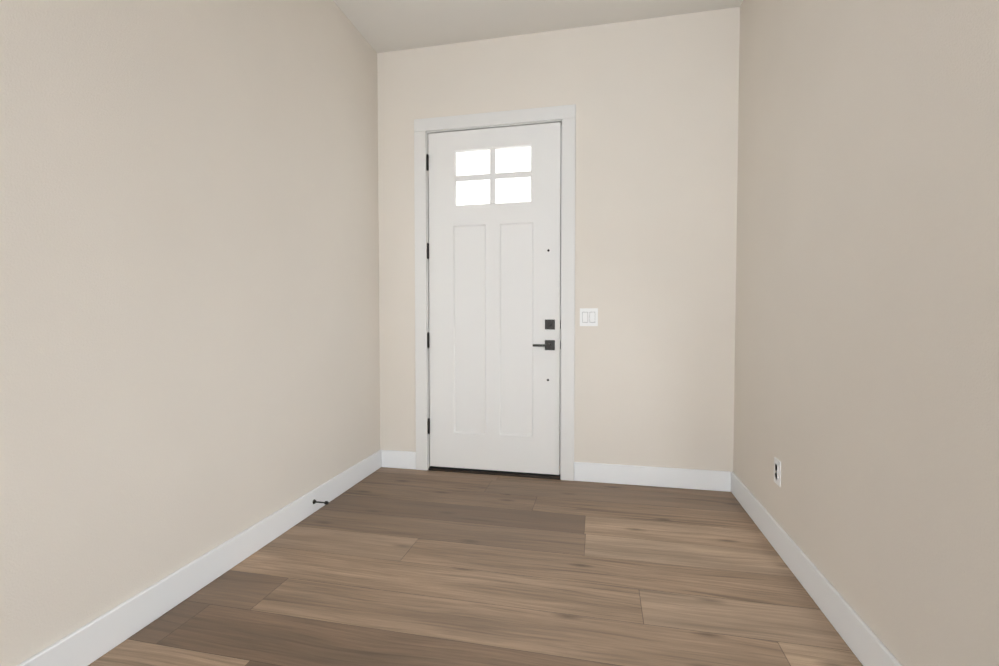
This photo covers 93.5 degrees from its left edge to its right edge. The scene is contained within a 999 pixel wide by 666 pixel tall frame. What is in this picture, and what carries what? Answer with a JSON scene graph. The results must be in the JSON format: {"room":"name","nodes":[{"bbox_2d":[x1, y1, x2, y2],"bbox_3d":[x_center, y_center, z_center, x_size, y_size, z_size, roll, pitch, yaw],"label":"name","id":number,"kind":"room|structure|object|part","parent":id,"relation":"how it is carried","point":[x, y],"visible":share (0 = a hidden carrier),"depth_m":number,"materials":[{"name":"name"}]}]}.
{"room":"entryway","nodes":[
{"label":"entryway","id":0,"kind":"room"},
{"bbox_2d":[0,0,39,665],"bbox_3d":[-3.083,-0.451,1.579,3.600,2.942,0.120,0,2,12],"label":"wall","id":1,"kind":"structure","parent":0,"point":[19,582],"depth_m":1.27,"materials":[{"name":"paint"}]},
{"bbox_2d":[20,0,379,651],"bbox_3d":[-1.142,-0.473,2.338,0.120,2.942,2.116,0,2,12],"label":"wall","id":2,"kind":"structure","parent":0,"point":[188,286],"depth_m":1.80,"materials":[{"name":"paint"}]},
{"bbox_2d":[17,450,384,665],"bbox_3d":[-1.088,0.937,2.297,0.019,0.125,2.255,0,2,12],"label":"baseboard","id":3,"kind":"structure","parent":2,"relation":"attached to","point":[89,643],"depth_m":1.78,"materials":[{"name":"white wood"}]},
{"bbox_2d":[313,499,328,504],"bbox_3d":[-0.980,0.929,2.578,0.084,0.025,0.025,0,2,12],"label":"door stop","id":4,"kind":"object","parent":3,"relation":"attached to","point":[325,502],"visible":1,"depth_m":2.58,"materials":[{"name":"grey metal"}]},
{"bbox_2d":[88,467,862,665],"bbox_3d":[-2.439,1.147,-1.009,6.200,0.100,10.335,0,2,12],"label":"floor","id":5,"kind":"structure","parent":0,"point":[384,566],"depth_m":1.85,"materials":[{"name":"brown wood"}]},
{"bbox_2d":[428,466,559,479],"bbox_3d":[-0.031,0.959,3.306,0.924,0.022,0.182,0,2,12],"label":"threshold","id":6,"kind":"object","parent":5,"relation":"on","point":[493,472],"visible":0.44,"depth_m":3.22,"materials":[{"name":"brown metal"}]},
{"bbox_2d":[333,0,742,52],"bbox_3d":[-2.481,-1.888,-1.295,6.200,0.100,9.935,0,2,12],"label":"ceiling","id":7,"kind":"structure","parent":0,"point":[381,26],"depth_m":2.90,"materials":[{"name":"paint"}]},
{"bbox_2d":[377,7,739,471],"bbox_3d":[0.304,-0.498,3.172,2.600,2.942,0.120,0,2,12],"label":"wall","id":8,"kind":"structure","parent":0,"point":[655,101],"depth_m":3.00,"materials":[{"name":"paint"}]},
{"bbox_2d":[426,122,560,474],"bbox_3d":[-0.052,-0.217,3.192,0.927,2.327,0.104,0,2,12],"label":"door","id":9,"kind":"structure","parent":8,"relation":"in","point":[494,276],"depth_m":3.20,"materials":[{"name":"white wood"}]},
{"bbox_3d":[-0.494,-0.264,3.305,0.015,1.954,0.055,0,2,12],"label":"door hinges","id":10,"kind":"part","parent":9,"relation":"part of","materials":[{"name":"black metal"}]},
{"bbox_3d":[0.314,0.012,3.116,0.176,0.203,0.095,0,2,12],"label":"handle","id":11,"kind":"part","parent":9,"relation":"part of","materials":[{"name":"grey metal"}]},
{"bbox_2d":[414,104,575,480],"bbox_3d":[-0.037,-0.254,3.243,1.108,2.450,0.139,0,2,12],"label":"door frame","id":12,"kind":"structure","parent":8,"relation":"attached to","point":[566,114],"depth_m":3.13,"materials":[{"name":"white wood"}]},
{"bbox_2d":[580,308,597,325],"bbox_3d":[0.580,-0.102,3.055,0.116,0.116,0.015,0,2,12],"label":"switch plate","id":13,"kind":"object","parent":8,"relation":"attached to","point":[588,316],"visible":1,"depth_m":3.06,"materials":[{"name":"white plastic"}]},
{"bbox_2d":[574,462,728,491],"bbox_3d":[0.958,0.916,3.005,0.953,0.125,0.015,0,2,12],"label":"baseboard","id":14,"kind":"structure","parent":8,"relation":"attached to","point":[712,480],"depth_m":2.99,"materials":[{"name":"white wood"}]},
{"bbox_2d":[733,0,998,665],"bbox_3d":[0.479,-0.347,-1.943,0.120,2.942,9.815,0,2,12],"label":"wall","id":15,"kind":"structure","parent":0,"point":[866,398],"depth_m":1.40,"materials":[{"name":"paint"}]},
{"bbox_2d":[774,457,780,486],"bbox_3d":[1.287,0.643,2.178,0.009,0.116,0.072,0,2,12],"label":"electrical outlet plate","id":16,"kind":"object","parent":15,"relation":"attached to","point":[777,471],"visible":1,"depth_m":2.17,"materials":[{"name":"white plastic"}]},
{"bbox_2d":[729,471,901,665],"bbox_3d":[0.423,1.059,-1.828,0.019,0.125,9.695,0,2,12],"label":"baseboard","id":17,"kind":"structure","parent":15,"relation":"attached to","point":[866,646],"depth_m":1.73,"materials":[{"name":"white wood"}]}
]}

